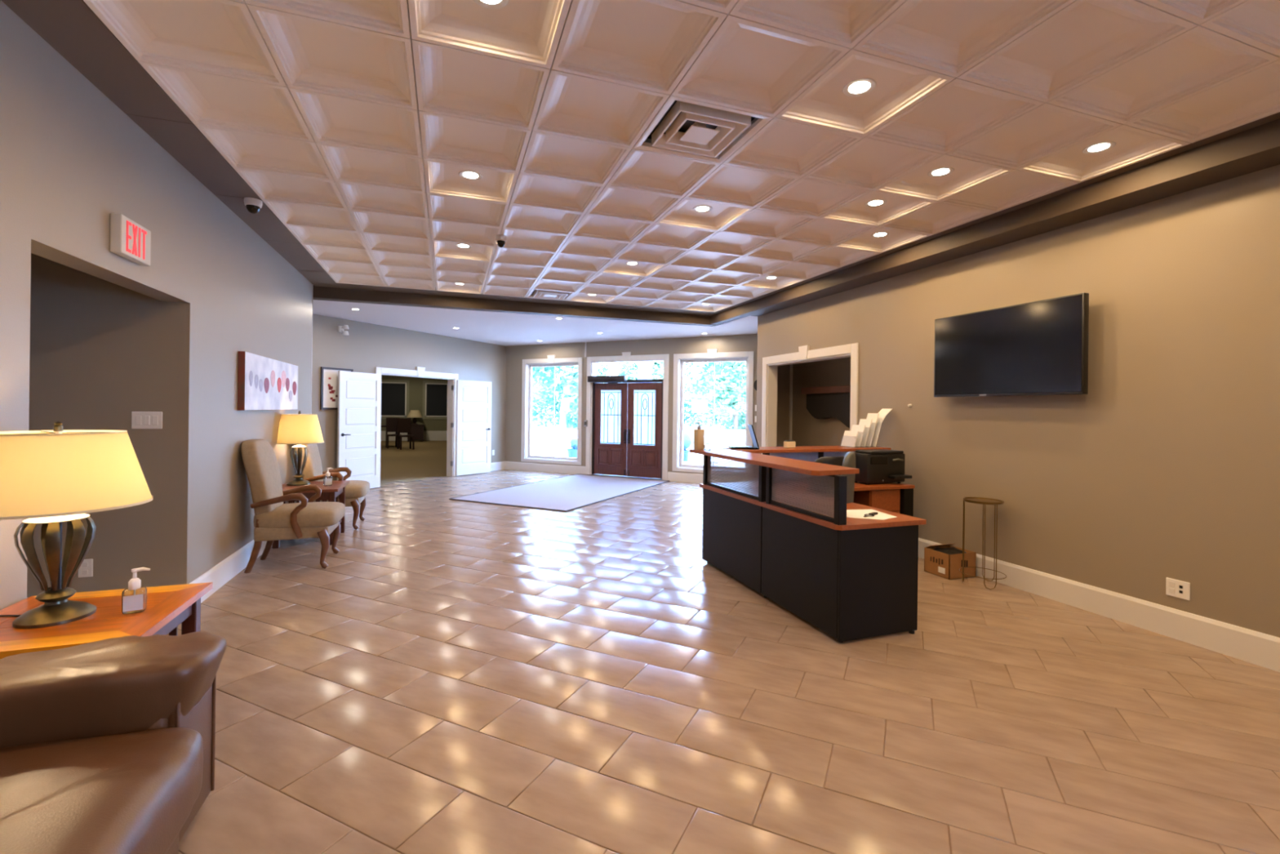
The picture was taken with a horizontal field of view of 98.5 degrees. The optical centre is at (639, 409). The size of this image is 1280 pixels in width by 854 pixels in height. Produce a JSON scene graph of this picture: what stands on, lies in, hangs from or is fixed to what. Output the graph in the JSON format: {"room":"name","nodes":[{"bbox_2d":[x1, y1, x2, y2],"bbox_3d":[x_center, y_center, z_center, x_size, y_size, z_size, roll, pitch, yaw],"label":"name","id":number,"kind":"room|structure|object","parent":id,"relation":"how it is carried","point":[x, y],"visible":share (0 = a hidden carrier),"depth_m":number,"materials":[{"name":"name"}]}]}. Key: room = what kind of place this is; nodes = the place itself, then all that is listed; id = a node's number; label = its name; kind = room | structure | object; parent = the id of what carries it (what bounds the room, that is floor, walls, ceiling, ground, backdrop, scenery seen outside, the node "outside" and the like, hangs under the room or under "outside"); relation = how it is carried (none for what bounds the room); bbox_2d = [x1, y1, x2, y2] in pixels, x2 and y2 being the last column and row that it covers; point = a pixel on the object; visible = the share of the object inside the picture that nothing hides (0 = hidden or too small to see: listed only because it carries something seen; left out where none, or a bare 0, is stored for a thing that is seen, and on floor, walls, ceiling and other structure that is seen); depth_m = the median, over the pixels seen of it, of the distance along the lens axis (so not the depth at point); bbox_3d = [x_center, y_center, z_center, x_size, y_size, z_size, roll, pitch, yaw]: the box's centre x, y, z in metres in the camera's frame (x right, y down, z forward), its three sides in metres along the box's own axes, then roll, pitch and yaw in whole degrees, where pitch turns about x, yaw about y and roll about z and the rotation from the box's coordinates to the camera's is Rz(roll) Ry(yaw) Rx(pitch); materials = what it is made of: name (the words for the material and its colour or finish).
{"room":"reception lobby","nodes":[
{"label":"reception lobby","id":0,"kind":"room"},
{"bbox_2d":[26,253,161,597],"bbox_3d":[-4.586,0.045,2.501,3.295,2.700,1.850,1,0,-19],"label":"wall","id":1,"kind":"structure","parent":0,"point":[95,343],"depth_m":3.67,"materials":[{"name":"beige paint"}]},
{"bbox_2d":[78,558,93,577],"bbox_3d":[-3.667,1.051,3.643,0.076,0.118,0.009,1,0,-19],"label":"wall outlet","id":2,"kind":"object","parent":1,"relation":"attached to","point":[86,569],"visible":0.93,"depth_m":3.64,"materials":[{"name":"white plastic"}]},
{"bbox_2d":[131,411,162,428],"bbox_3d":[-3.354,0.075,3.748,0.170,0.118,0.011,1,0,-19],"label":"light switch","id":3,"kind":"object","parent":1,"relation":"attached to","point":[140,420],"visible":1,"depth_m":3.74,"materials":[{"name":"white plastic"}]},
{"bbox_2d":[0,0,312,609],"bbox_3d":[-2.367,-0.203,1.396,0.160,3.250,12.400,1,0,-19],"label":"wall","id":4,"kind":"structure","parent":0,"point":[71,158],"depth_m":3.57,"materials":[{"name":"beige paint"}]},
{"bbox_2d":[110,213,151,266],"bbox_3d":[-2.827,-0.936,3.065,0.054,0.205,0.310,1,0,-19],"label":"exit sign","id":5,"kind":"object","parent":4,"relation":"attached to","point":[130,240],"visible":1,"depth_m":3.01,"materials":[{"name":"beige plastic"}]},
{"bbox_2d":[189,539,272,602],"bbox_3d":[-3.813,1.309,0.896,3.223,0.190,12.400,1,0,-19],"label":"baseboard","id":6,"kind":"structure","parent":4,"relation":"attached to","point":[224,571],"depth_m":4.49,"materials":[{"name":"white paint"}]},
{"bbox_2d":[237,351,297,410],"bbox_3d":[-3.706,-0.247,5.557,0.054,0.505,1.770,1,0,-19],"label":"painting","id":7,"kind":"object","parent":4,"relation":"attached to","point":[264,383],"visible":1,"depth_m":5.26,"materials":[{"name":"fabric"}]},
{"bbox_2d":[311,314,506,480],"bbox_3d":[-4.797,-0.208,9.775,0.160,3.200,7.200,1,0,26],"label":"wall","id":8,"kind":"structure","parent":0,"point":[366,346],"depth_m":10.16,"materials":[{"name":"beige paint"}]},
{"bbox_2d":[320,366,353,409],"bbox_3d":[-5.008,-0.338,9.111,0.028,0.685,0.560,1,0,26],"label":"framed picture","id":9,"kind":"object","parent":8,"relation":"attached to","point":[329,375],"visible":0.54,"depth_m":8.99,"materials":[{"name":"black wood"}]},
{"bbox_2d":[328,377,337,401],"bbox_3d":[-5.009,-0.326,9.114,0.004,0.398,0.324,1,0,26],"label":"print","id":10,"kind":"object","parent":9,"relation":"attached to","point":[332,381],"depth_m":9.05},
{"bbox_2d":[337,366,491,488],"bbox_3d":[-4.226,0.292,10.676,0.417,2.215,3.615,1,0,26],"label":"door","id":11,"kind":"structure","parent":8,"relation":"in","point":[359,393],"depth_m":9.97,"materials":[{"name":"white paint"}]},
{"bbox_2d":[373,461,505,488],"bbox_3d":[-4.691,1.299,9.826,0.018,0.190,7.000,1,0,26],"label":"baseboard","id":12,"kind":"structure","parent":8,"relation":"attached to","point":[500,465],"depth_m":12.72,"materials":[{"name":"white paint"}]},
{"bbox_2d":[381,374,447,431],"bbox_3d":[-11.647,-0.290,13.617,15.400,3.200,17.400,1,0,-19],"label":"wall","id":13,"kind":"structure","parent":0,"point":[415,384],"depth_m":23.41,"materials":[{"name":"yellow paint"}]},
{"bbox_2d":[381,379,408,418],"bbox_3d":[-10.452,-0.415,23.016,1.480,1.640,0.045,1,0,-19],"label":"window","id":14,"kind":"structure","parent":13,"relation":"in","point":[394,393],"depth_m":23.07,"materials":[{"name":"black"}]},
{"bbox_2d":[380,431,446,440],"bbox_3d":[-14.465,1.067,21.626,15.000,0.420,0.030,1,0,-19],"label":"baseboard","id":15,"kind":"structure","parent":13,"relation":"attached to","point":[428,435],"depth_m":23.50,"materials":[{"name":"white paint"}]},
{"bbox_2d":[422,380,447,418],"bbox_3d":[-8.715,-0.395,23.623,1.120,1.640,0.045,1,0,-19],"label":"window","id":16,"kind":"structure","parent":13,"relation":"in","point":[434,393],"depth_m":23.59,"materials":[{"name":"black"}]},
{"bbox_2d":[312,299,757,346],"bbox_3d":[-1.874,-1.623,10.409,11.900,0.300,6.300,1,0,-19],"label":"ceiling","id":17,"kind":"structure","parent":0,"point":[506,329],"depth_m":9.66,"materials":[{"name":"white paint"}]},
{"bbox_2d":[505,333,757,473],"bbox_3d":[0.588,-0.143,11.265,8.550,3.200,0.162,1,0,26],"label":"wall","id":18,"kind":"structure","parent":0,"point":[515,354],"depth_m":11.95,"materials":[{"name":"beige paint"}]},
{"bbox_2d":[520,355,582,465],"bbox_3d":[-1.977,0.001,12.476,1.620,2.430,0.183,1,0,26],"label":"window","id":19,"kind":"structure","parent":18,"relation":"in","point":[526,381],"depth_m":12.59,"materials":[{"name":"white paint"}]},
{"bbox_2d":[561,397,569,408],"bbox_3d":[-1.673,-0.130,12.390,0.200,0.260,0.002,1,0,26],"label":"notice sheet","id":20,"kind":"object","parent":19,"relation":"attached to","point":[565,401],"visible":1,"depth_m":12.39,"materials":[{"name":"paper"}]},
{"bbox_2d":[505,461,702,483],"bbox_3d":[0.419,1.360,11.239,8.000,0.190,0.018,1,0,26],"label":"baseboard","id":21,"kind":"structure","parent":18,"relation":"attached to","point":[537,467],"depth_m":12.23,"materials":[{"name":"white paint"}]},
{"bbox_2d":[585,351,669,479],"bbox_3d":[-0.267,0.124,11.652,1.930,2.645,0.183,1,0,26],"label":"door","id":22,"kind":"structure","parent":18,"relation":"in","point":[628,422],"depth_m":11.62,"materials":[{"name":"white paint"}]},
{"bbox_2d":[587,375,626,383],"bbox_3d":[-0.699,-0.626,11.725,0.900,0.165,0.130,1,0,26],"label":"operator","id":23,"kind":"object","parent":22,"relation":"attached to","point":[615,379],"visible":1,"depth_m":11.64,"materials":[{"name":"brown metal"}]},
{"bbox_2d":[672,348,753,472],"bbox_3d":[1.433,0.042,10.834,1.630,2.430,0.183,1,0,26],"label":"window","id":24,"kind":"structure","parent":18,"relation":"in","point":[712,356],"depth_m":10.98,"materials":[{"name":"white paint"}]},
{"bbox_2d":[691,400,707,413],"bbox_3d":[1.191,-0.056,11.010,0.340,0.260,0.002,1,0,26],"label":"notice sheet","id":25,"kind":"object","parent":24,"relation":"attached to","point":[697,406],"visible":1,"depth_m":11.01,"materials":[{"name":"paper"}]},
{"bbox_2d":[0,0,1279,315],"bbox_3d":[0.728,-1.714,2.225,6.515,0.254,13.166,1,0,-19],"label":"ceiling","id":26,"kind":"structure","parent":0,"point":[356,123],"depth_m":3.06,"materials":[{"name":"white"}]},
{"bbox_2d":[244,197,262,213],"bbox_3d":[-3.024,-1.580,4.307,0.121,0.104,0.121,1,0,-19],"label":"dome camera","id":27,"kind":"object","parent":26,"relation":"attached to","point":[253,206],"visible":1,"depth_m":4.27,"materials":[{"name":"white plastic"}]},
{"bbox_2d":[458,170,482,180],"bbox_3d":[-1.210,-1.671,3.936,0.164,0.008,0.164,1,0,-19],"label":"recessed light","id":28,"kind":"object","parent":26,"relation":"in","point":[468,175],"visible":1,"depth_m":3.93,"materials":[{"name":"white paint"}]},
{"bbox_2d":[472,0,509,9],"bbox_3d":[-0.606,-1.663,2.209,0.164,0.008,0.164,1,0,-19],"label":"recessed light","id":29,"kind":"object","parent":26,"relation":"in","point":[489,4],"visible":1,"depth_m":2.26,"materials":[{"name":"white paint"}]},
{"bbox_2d":[495,234,506,247],"bbox_3d":[-1.295,-1.560,5.133,0.099,0.104,0.099,1,0,-19],"label":"dome camera","id":30,"kind":"object","parent":26,"relation":"attached to","point":[500,239],"visible":1,"depth_m":5.10,"materials":[{"name":"white plastic"}]},
{"bbox_2d":[312,285,715,326],"bbox_3d":[-1.609,-1.602,8.446,6.095,0.275,0.180,1,0,-19],"label":"beam","id":31,"kind":"structure","parent":26,"relation":"attached to","point":[320,293],"depth_m":8.21,"materials":[{"name":"brown"}]},
{"bbox_2d":[525,288,575,300],"bbox_3d":[-1.267,-1.643,7.791,0.604,0.087,0.604,1,0,-19],"label":"ceiling vent","id":32,"kind":"object","parent":26,"relation":"in","point":[538,294],"visible":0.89,"depth_m":7.79,"materials":[{"name":"white metal"}]},
{"bbox_2d":[693,204,712,213],"bbox_3d":[0.516,-1.650,4.539,0.164,0.008,0.164,1,0,-19],"label":"recessed light","id":33,"kind":"object","parent":26,"relation":"in","point":[701,209],"visible":1,"depth_m":4.54,"materials":[{"name":"white paint"}]},
{"bbox_2d":[633,94,773,164],"bbox_3d":[0.343,-1.623,3.187,0.604,0.087,0.604,1,0,-19],"label":"ceiling vent","id":34,"kind":"object","parent":26,"relation":"in","point":[683,127],"visible":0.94,"depth_m":3.17,"materials":[{"name":"white metal"}]},
{"bbox_2d":[842,77,876,97],"bbox_3d":[1.120,-1.643,2.813,0.164,0.008,0.164,1,0,-19],"label":"recessed light","id":35,"kind":"object","parent":26,"relation":"in","point":[860,86],"visible":1,"depth_m":2.81,"materials":[{"name":"white paint"}]},
{"bbox_2d":[864,199,886,207],"bbox_3d":[1.868,-1.634,4.367,0.164,0.008,0.164,1,0,-19],"label":"recessed light","id":36,"kind":"object","parent":26,"relation":"in","point":[876,202],"visible":1,"depth_m":4.36,"materials":[{"name":"white paint"}]},
{"bbox_2d":[871,231,889,237],"bbox_3d":[2.242,-1.629,5.143,0.164,0.008,0.164,1,0,-19],"label":"recessed light","id":37,"kind":"object","parent":26,"relation":"in","point":[880,234],"visible":1,"depth_m":5.14,"materials":[{"name":"white paint"}]},
{"bbox_2d":[927,166,954,177],"bbox_3d":[2.069,-1.631,3.791,0.164,0.008,0.164,1,0,-19],"label":"recessed light","id":38,"kind":"object","parent":26,"relation":"in","point":[941,171],"visible":1,"depth_m":3.79,"materials":[{"name":"white paint"}]},
{"bbox_2d":[710,118,1279,326],"bbox_3d":[3.377,-1.545,3.558,0.310,0.270,12.700,1,0,-19],"label":"bulkhead","id":39,"kind":"object","parent":26,"relation":"attached to","point":[1255,148],"visible":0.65,"depth_m":4.02,"materials":[{"name":"brown paint"}]},
{"bbox_2d":[1081,141,1115,154],"bbox_3d":[2.846,-1.622,3.417,0.164,0.008,0.164,1,0,-19],"label":"recessed light","id":40,"kind":"object","parent":26,"relation":"in","point":[1100,147],"visible":1,"depth_m":3.41,"materials":[{"name":"white paint"}]},
{"bbox_2d":[166,440,1279,853],"bbox_3d":[-6.296,1.500,8.860,22.000,0.249,29.728,1,0,-19],"label":"floor","id":41,"kind":"structure","parent":0,"point":[459,677],"depth_m":2.67,"materials":[{"name":"brown tile"}]},
{"bbox_2d":[0,582,213,658],"bbox_3d":[-2.207,1.116,2.167,0.650,0.615,0.660,1,0,-19],"label":"end table","id":42,"kind":"object","parent":41,"relation":"on","point":[168,606],"visible":0.3,"depth_m":2.17,"materials":[{"name":"brown wood"}]},
{"bbox_2d":[0,421,153,628],"bbox_3d":[-2.263,0.427,2.139,0.559,0.762,0.559,1,0,-31],"label":"table lamp","id":43,"kind":"object","parent":42,"relation":"on","point":[50,478],"visible":1,"depth_m":2.06,"materials":[{"name":"beige fabric"}]},
{"bbox_2d":[121,567,150,613],"bbox_3d":[-2.011,0.721,2.200,0.083,0.177,0.041,1,0,-31],"label":"sanitizer bottle","id":44,"kind":"object","parent":42,"relation":"on","point":[131,602],"visible":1,"depth_m":2.19,"materials":[{"name":"clear plastic"}]},
{"bbox_2d":[0,631,226,853],"bbox_3d":[-1.405,0.953,0.412,1.038,0.960,3.212,1,0,-19],"label":"leather sofa","id":45,"kind":"object","parent":41,"relation":"on","point":[107,746],"visible":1,"depth_m":1.57,"materials":[{"name":"brown leather"}]},
{"bbox_2d":[0,727,203,853],"bbox_3d":[-1.586,1.062,0.954,1.000,0.271,1.370,1,0,-19],"label":"seat cushion","id":46,"kind":"object","parent":45,"relation":"on","point":[64,790],"depth_m":1.41,"materials":[{"name":"brown leather"}]},
{"bbox_2d":[0,631,226,747],"bbox_3d":[-1.872,0.923,1.728,0.928,0.303,0.409,1,0,-19],"label":"armrest","id":47,"kind":"object","parent":45,"relation":"on","point":[126,685],"depth_m":1.67,"materials":[{"name":"brown leather"}]},
{"bbox_2d":[240,439,345,573],"bbox_3d":[-3.161,0.849,5.058,0.767,1.144,0.622,1,0,-19],"label":"armchair","id":48,"kind":"object","parent":41,"relation":"on","point":[273,519],"visible":1,"depth_m":4.83,"materials":[{"name":"beige fabric"}]},
{"bbox_2d":[271,480,349,548],"bbox_3d":[-3.546,1.115,5.942,0.620,0.585,0.700,1,0,-19],"label":"side table","id":49,"kind":"object","parent":41,"relation":"on","point":[331,493],"visible":0.39,"depth_m":5.79,"materials":[{"name":"brown wood"}]},
{"bbox_2d":[276,410,324,485],"bbox_3d":[-3.726,0.417,6.024,0.473,0.807,0.473,1,0,-31],"label":"table lamp","id":50,"kind":"object","parent":49,"relation":"on","point":[299,428],"visible":1,"depth_m":5.91,"materials":[{"name":"beige fabric"}]},
{"bbox_2d":[323,467,333,486],"bbox_3d":[-3.350,0.727,5.926,0.045,0.195,0.091,1,0,42],"label":"sanitizer bottle","id":51,"kind":"object","parent":49,"relation":"on","point":[327,481],"visible":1,"depth_m":5.91,"materials":[{"name":"clear plastic"}]},
{"bbox_2d":[294,443,369,529],"bbox_3d":[-3.685,0.843,6.618,0.767,1.144,0.622,1,0,-19],"label":"armchair","id":52,"kind":"object","parent":41,"relation":"on","point":[356,491],"visible":0.34,"depth_m":6.44,"materials":[{"name":"beige fabric"}]},
{"bbox_2d":[385,417,401,448],"bbox_3d":[-8.566,0.822,19.154,0.460,1.050,0.450,1,0,-31],"label":"wooden chair","id":53,"kind":"object","parent":41,"relation":"on","point":[391,423],"visible":0.69,"depth_m":19.26,"materials":[{"name":"black wood"}]},
{"bbox_2d":[396,417,414,449],"bbox_3d":[-7.962,0.830,18.730,0.460,1.050,0.450,1,0,-36],"label":"wooden chair","id":54,"kind":"object","parent":41,"relation":"on","point":[404,424],"visible":1,"depth_m":18.82,"materials":[{"name":"black wood"}]},
{"bbox_2d":[407,424,425,441],"bbox_3d":[-9.320,0.988,22.912,0.680,0.700,0.500,1,0,-19],"label":"side table","id":55,"kind":"object","parent":41,"relation":"on","point":[418,430],"visible":0.78,"depth_m":22.73,"materials":[{"name":"black wood"}]},
{"bbox_2d":[407,409,422,424],"bbox_3d":[-9.359,0.338,22.895,0.600,0.600,0.600,1,0,-19],"label":"table lamp","id":56,"kind":"object","parent":55,"relation":"on","point":[413,413],"visible":0.98,"depth_m":22.74,"materials":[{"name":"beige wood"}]},
{"bbox_2d":[448,473,670,511],"bbox_3d":[-1.187,1.426,9.881,2.184,0.018,3.812,1,0,25],"label":"rug","id":57,"kind":"object","parent":41,"relation":"on","point":[571,492],"visible":1,"depth_m":9.41,"materials":[{"name":"grey fabric"}]},
{"bbox_2d":[688,448,926,642],"bbox_3d":[1.163,0.924,4.426,0.830,1.080,1.980,1,0,-19],"label":"reception desk","id":58,"kind":"object","parent":41,"relation":"on","point":[780,527],"visible":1,"depth_m":3.72,"materials":[{"name":"brown wood"}]},
{"bbox_2d":[693,422,704,449],"bbox_3d":[0.547,0.248,5.128,0.090,0.258,0.068,1,0,-36],"label":"pump dispenser","id":59,"kind":"object","parent":58,"relation":"on","point":[699,433],"visible":1,"depth_m":5.10,"materials":[{"name":"beige"}]},
{"bbox_2d":[688,448,859,475],"bbox_3d":[0.952,0.397,4.360,0.375,0.030,1.880,1,0,-19],"label":"countertop","id":60,"kind":"structure","parent":58,"relation":"on","point":[805,467],"depth_m":3.97,"materials":[{"name":"brown wood"}]},
{"bbox_2d":[699,483,926,530],"bbox_3d":[1.227,0.735,4.447,0.700,0.030,1.980,1,0,-19],"label":"countertop","id":61,"kind":"structure","parent":58,"relation":"on","point":[852,523],"depth_m":3.65,"materials":[{"name":"brown wood"}]},
{"bbox_2d":[846,509,897,519],"bbox_3d":[1.526,0.722,3.771,0.372,0.002,0.358,1,0,-10],"label":"paper sheet","id":62,"kind":"object","parent":58,"relation":"on","point":[855,513],"visible":0.71,"depth_m":3.76,"materials":[{"name":"white paper"}]},
{"bbox_2d":[722,445,915,516],"bbox_3d":[1.770,0.931,5.433,1.750,1.080,0.760,1,0,-19],"label":"desk","id":63,"kind":"object","parent":41,"relation":"on","point":[895,497],"visible":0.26,"depth_m":5.33,"materials":[{"name":"brown wood"}]},
{"bbox_2d":[728,423,759,448],"bbox_3d":[1.006,0.263,5.353,0.270,0.234,0.280,1,0,4],"label":"laptop","id":64,"kind":"object","parent":63,"relation":"on","point":[755,446],"visible":1,"depth_m":5.28,"materials":[{"name":"black"}]},
{"bbox_2d":[783,440,795,448],"bbox_3d":[1.500,0.350,5.527,0.110,0.076,0.060,1,0,-25],"label":"card holder","id":65,"kind":"object","parent":63,"relation":"on","point":[787,443],"visible":1,"depth_m":5.50,"materials":[{"name":"beige"}]},
{"bbox_2d":[722,445,891,453],"bbox_3d":[1.715,0.406,5.607,1.750,0.030,0.390,1,0,-19],"label":"countertop","id":66,"kind":"structure","parent":63,"relation":"on","point":[811,448],"depth_m":5.46,"materials":[{"name":"brown wood"}]},
{"bbox_2d":[854,448,911,484],"bbox_3d":[2.387,0.571,5.454,0.480,0.325,0.315,1,0,-19],"label":"printer","id":67,"kind":"object","parent":63,"relation":"on","point":[878,465],"visible":0.94,"depth_m":5.37,"materials":[{"name":"black plastic"}]},
{"bbox_2d":[888,474,911,479],"bbox_3d":[2.547,0.661,5.386,0.220,0.030,0.080,1,0,-19],"label":"paper tray","id":68,"kind":"object","parent":67,"relation":"on","point":[891,476],"depth_m":5.36,"materials":[{"name":"black plastic"}]},
{"bbox_2d":[853,481,915,491],"bbox_3d":[1.927,0.743,5.423,1.345,0.030,0.640,1,0,-19],"label":"countertop","id":69,"kind":"structure","parent":63,"relation":"on","point":[859,486],"depth_m":5.28,"materials":[{"name":"brown wood"}]},
{"bbox_3d":[2.339,0.245,5.841,0.378,0.307,0.220,1,0,-19],"label":"brochure rack","id":70,"kind":"object","parent":63,"relation":"on","visible":0},
{"bbox_2d":[840,430,858,447],"bbox_3d":[2.205,0.309,5.794,0.059,0.162,0.200,1,0,-19],"label":"brochure","id":71,"kind":"object","parent":70,"relation":"in","point":[850,437],"visible":1,"depth_m":5.79,"materials":[{"name":"white paper"}]},
{"bbox_2d":[850,424,865,446],"bbox_3d":[2.281,0.279,5.813,0.079,0.226,0.185,1,0,-19],"label":"brochure","id":72,"kind":"object","parent":70,"relation":"in","point":[860,428],"visible":0.53,"depth_m":5.77,"materials":[{"name":"white paper"}]},
{"bbox_2d":[858,418,872,446],"bbox_3d":[2.357,0.248,5.831,0.098,0.288,0.170,1,0,-19],"label":"brochure","id":73,"kind":"object","parent":70,"relation":"in","point":[867,422],"visible":0.53,"depth_m":5.79,"materials":[{"name":"white paper"}]},
{"bbox_2d":[865,413,879,446],"bbox_3d":[2.433,0.217,5.850,0.118,0.352,0.155,1,0,-19],"label":"brochure","id":74,"kind":"object","parent":70,"relation":"in","point":[874,416],"visible":0.55,"depth_m":5.81,"materials":[{"name":"white paper"}]},
{"bbox_2d":[871,408,892,446],"bbox_3d":[2.552,0.194,5.883,0.227,0.402,0.140,1,0,-19],"label":"brochure","id":75,"kind":"object","parent":70,"relation":"in","point":[883,412],"visible":0.6,"depth_m":5.84,"materials":[{"name":"white paper"}]},
{"bbox_2d":[813,456,844,475],"bbox_3d":[1.605,0.939,5.034,0.593,1.059,0.576,1,0,-19],"label":"office chair","id":76,"kind":"object","parent":41,"relation":"on","point":[835,460],"visible":0.11,"depth_m":4.78,"materials":[{"name":"black plastic"}]},
{"bbox_2d":[840,451,855,502],"bbox_3d":[1.451,0.902,4.462,0.576,1.129,0.593,1,0,21],"label":"office chair","id":77,"kind":"object","parent":41,"relation":"on","point":[849,460],"visible":0.23,"depth_m":4.26,"materials":[{"name":"grey plastic"}]},
{"bbox_2d":[924,542,976,579],"bbox_3d":[2.794,1.359,4.971,0.312,0.248,0.271,1,0,-19],"label":"cardboard box","id":78,"kind":"object","parent":41,"relation":"on","point":[944,565],"visible":0.92,"depth_m":4.87,"materials":[{"name":"brown cardboard"}]},
{"bbox_2d":[933,546,965,554],"bbox_3d":[2.795,1.315,4.972,0.270,0.106,0.235,1,0,-19],"label":"bag","id":79,"kind":"object","parent":78,"relation":"in","point":[953,550],"visible":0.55,"depth_m":4.96,"materials":[{"name":"black plastic"}]},
{"bbox_2d":[959,497,1006,589],"bbox_3d":[2.900,1.124,4.664,0.345,0.719,0.345,1,0,-19],"label":"wire stand","id":80,"kind":"object","parent":41,"relation":"on","point":[983,500],"visible":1,"depth_m":4.68,"materials":[{"name":"gold metal"}]},
{"bbox_2d":[963,497,1004,504],"bbox_3d":[2.905,0.775,4.664,0.294,0.020,0.294,1,0,-19],"label":"tray","id":81,"kind":"object","parent":80,"relation":"on","point":[983,500],"depth_m":4.66,"materials":[{"name":"brown wood"}]},
{"bbox_2d":[756,164,1279,637],"bbox_3d":[3.777,-0.130,3.079,0.160,3.250,11.520,1,0,-19],"label":"wall","id":82,"kind":"structure","parent":0,"point":[1168,464],"depth_m":3.89,"materials":[{"name":"beige paint"}]},
{"bbox_2d":[761,342,858,453],"bbox_3d":[2.250,0.317,7.378,0.193,2.320,2.040,1,0,-19],"label":"door frame","id":83,"kind":"structure","parent":82,"relation":"attached to","point":[769,419],"depth_m":7.76,"materials":[{"name":"white paint"}]},
{"bbox_2d":[776,356,850,446],"bbox_3d":[2.755,0.033,7.691,0.960,2.900,3.500,1,0,-19],"label":"wall niche","id":84,"kind":"object","parent":82,"relation":"in","point":[807,430],"visible":0.03,"depth_m":8.90,"materials":[{"name":"beige paint"}]},
{"bbox_2d":[789,364,792,439],"bbox_3d":[2.550,0.181,9.315,0.030,2.600,0.040,1,0,-19],"label":"trim","id":85,"kind":"structure","parent":84,"relation":"attached to","point":[791,365],"depth_m":9.30,"materials":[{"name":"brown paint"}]},
{"bbox_2d":[800,385,850,428],"bbox_3d":[2.944,-0.025,7.910,0.220,0.620,1.790,1,0,-19],"label":"shelf","id":86,"kind":"object","parent":84,"relation":"attached to","point":[825,402],"visible":0.53,"depth_m":8.15,"materials":[{"name":"brown wood"}]},
{"bbox_2d":[933,292,1088,397],"bbox_3d":[3.067,-0.478,4.617,0.170,0.735,1.295,1,0,-19],"label":"television","id":87,"kind":"object","parent":82,"relation":"attached to","point":[1040,347],"visible":1,"depth_m":4.45,"materials":[{"name":"black plastic"}]},
{"bbox_2d":[918,537,1279,671],"bbox_3d":[3.675,1.399,3.050,0.018,0.190,11.520,1,0,-19],"label":"baseboard","id":88,"kind":"structure","parent":82,"relation":"attached to","point":[1261,649],"depth_m":3.74,"materials":[{"name":"white paint"}]},
{"bbox_2d":[1165,577,1190,600],"bbox_3d":[3.496,1.167,3.582,0.009,0.115,0.125,1,0,-19],"label":"wall outlet","id":89,"kind":"object","parent":82,"relation":"attached to","point":[1175,588],"visible":1,"depth_m":3.58,"materials":[{"name":"white plastic"}]},
{"label":"outside","id":90,"kind":"structure","parent":0,"visible":0},
{"bbox_2d":[531,415,745,461],"bbox_3d":[7.776,1.818,60.995,135.000,0.250,130.000,1,0,-19],"label":"ground","id":91,"kind":"structure","parent":90,"point":[542,438],"depth_m":30.23,"materials":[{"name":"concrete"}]},
{"bbox_2d":[532,363,599,422],"bbox_3d":[-7.377,-4.742,54.357,7.755,12.516,7.592,1,0,4],"label":"leafy tree","id":92,"kind":"object","parent":91,"relation":"on","point":[538,387],"visible":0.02,"depth_m":53.11,"materials":[{"name":"green plant"}]},
{"bbox_2d":[566,437,577,457],"bbox_3d":[-1.855,1.196,15.618,0.470,0.764,0.470,1,0,-19],"label":"potted topiary","id":93,"kind":"object","parent":91,"relation":"on","point":[572,451],"visible":0.59,"depth_m":15.49,"materials":[{"name":"blue ceramic"}]},
{"bbox_2d":[566,448,577,457],"bbox_3d":[-1.857,1.348,15.618,0.470,0.460,0.470,1,0,-19],"label":"pot","id":94,"kind":"object","parent":91,"relation":"on","point":[571,452],"depth_m":15.43,"materials":[{"name":"blue ceramic"}]},
{"bbox_2d":[532,362,613,429],"bbox_3d":[-5.374,-3.518,41.926,7.455,10.320,7.324,1,0,-45],"label":"leafy tree","id":95,"kind":"object","parent":91,"relation":"on","point":[565,376],"visible":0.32,"depth_m":41.14,"materials":[{"name":"green plant"}]},
{"bbox_2d":[531,392,745,426],"bbox_3d":[2.382,-0.106,50.724,38.417,3.688,2.543,1,0,-19],"label":"hedge","id":96,"kind":"object","parent":91,"relation":"on","point":[537,410],"visible":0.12,"depth_m":50.64,"materials":[{"name":"green plant"}]},
{"bbox_2d":[617,360,663,382],"bbox_3d":[0.106,-1.609,45.733,6.629,8.202,5.278,1,0,1],"label":"leafy tree","id":97,"kind":"object","parent":91,"relation":"on","point":[657,372],"visible":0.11,"depth_m":45.11,"materials":[{"name":"green plant"}]},
{"bbox_2d":[637,361,652,379],"bbox_3d":[0.115,-0.199,14.003,0.360,3.600,0.360,1,0,26],"label":"porch post","id":98,"kind":"object","parent":91,"relation":"on","point":[644,368],"visible":0.02,"depth_m":13.89,"materials":[{"name":"white"}]},
{"bbox_2d":[683,431,692,461],"bbox_3d":[1.198,1.120,15.624,0.584,0.988,0.556,1,0,-19],"label":"potted topiary","id":99,"kind":"object","parent":91,"relation":"on","point":[687,440],"visible":0.43,"depth_m":15.44,"materials":[{"name":"blue ceramic"}]},
{"bbox_2d":[684,362,722,424],"bbox_3d":[7.857,-4.559,61.008,7.755,12.516,7.592,1,0,-24],"label":"leafy tree","id":100,"kind":"object","parent":91,"relation":"on","point":[701,390],"visible":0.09,"depth_m":59.63,"materials":[{"name":"green plant"}]},
{"bbox_2d":[702,361,746,429],"bbox_3d":[8.354,-1.510,46.234,6.629,8.202,5.278,1,0,-6],"label":"leafy tree","id":101,"kind":"object","parent":91,"relation":"on","point":[732,375],"visible":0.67,"depth_m":44.96,"materials":[{"name":"green plant"}]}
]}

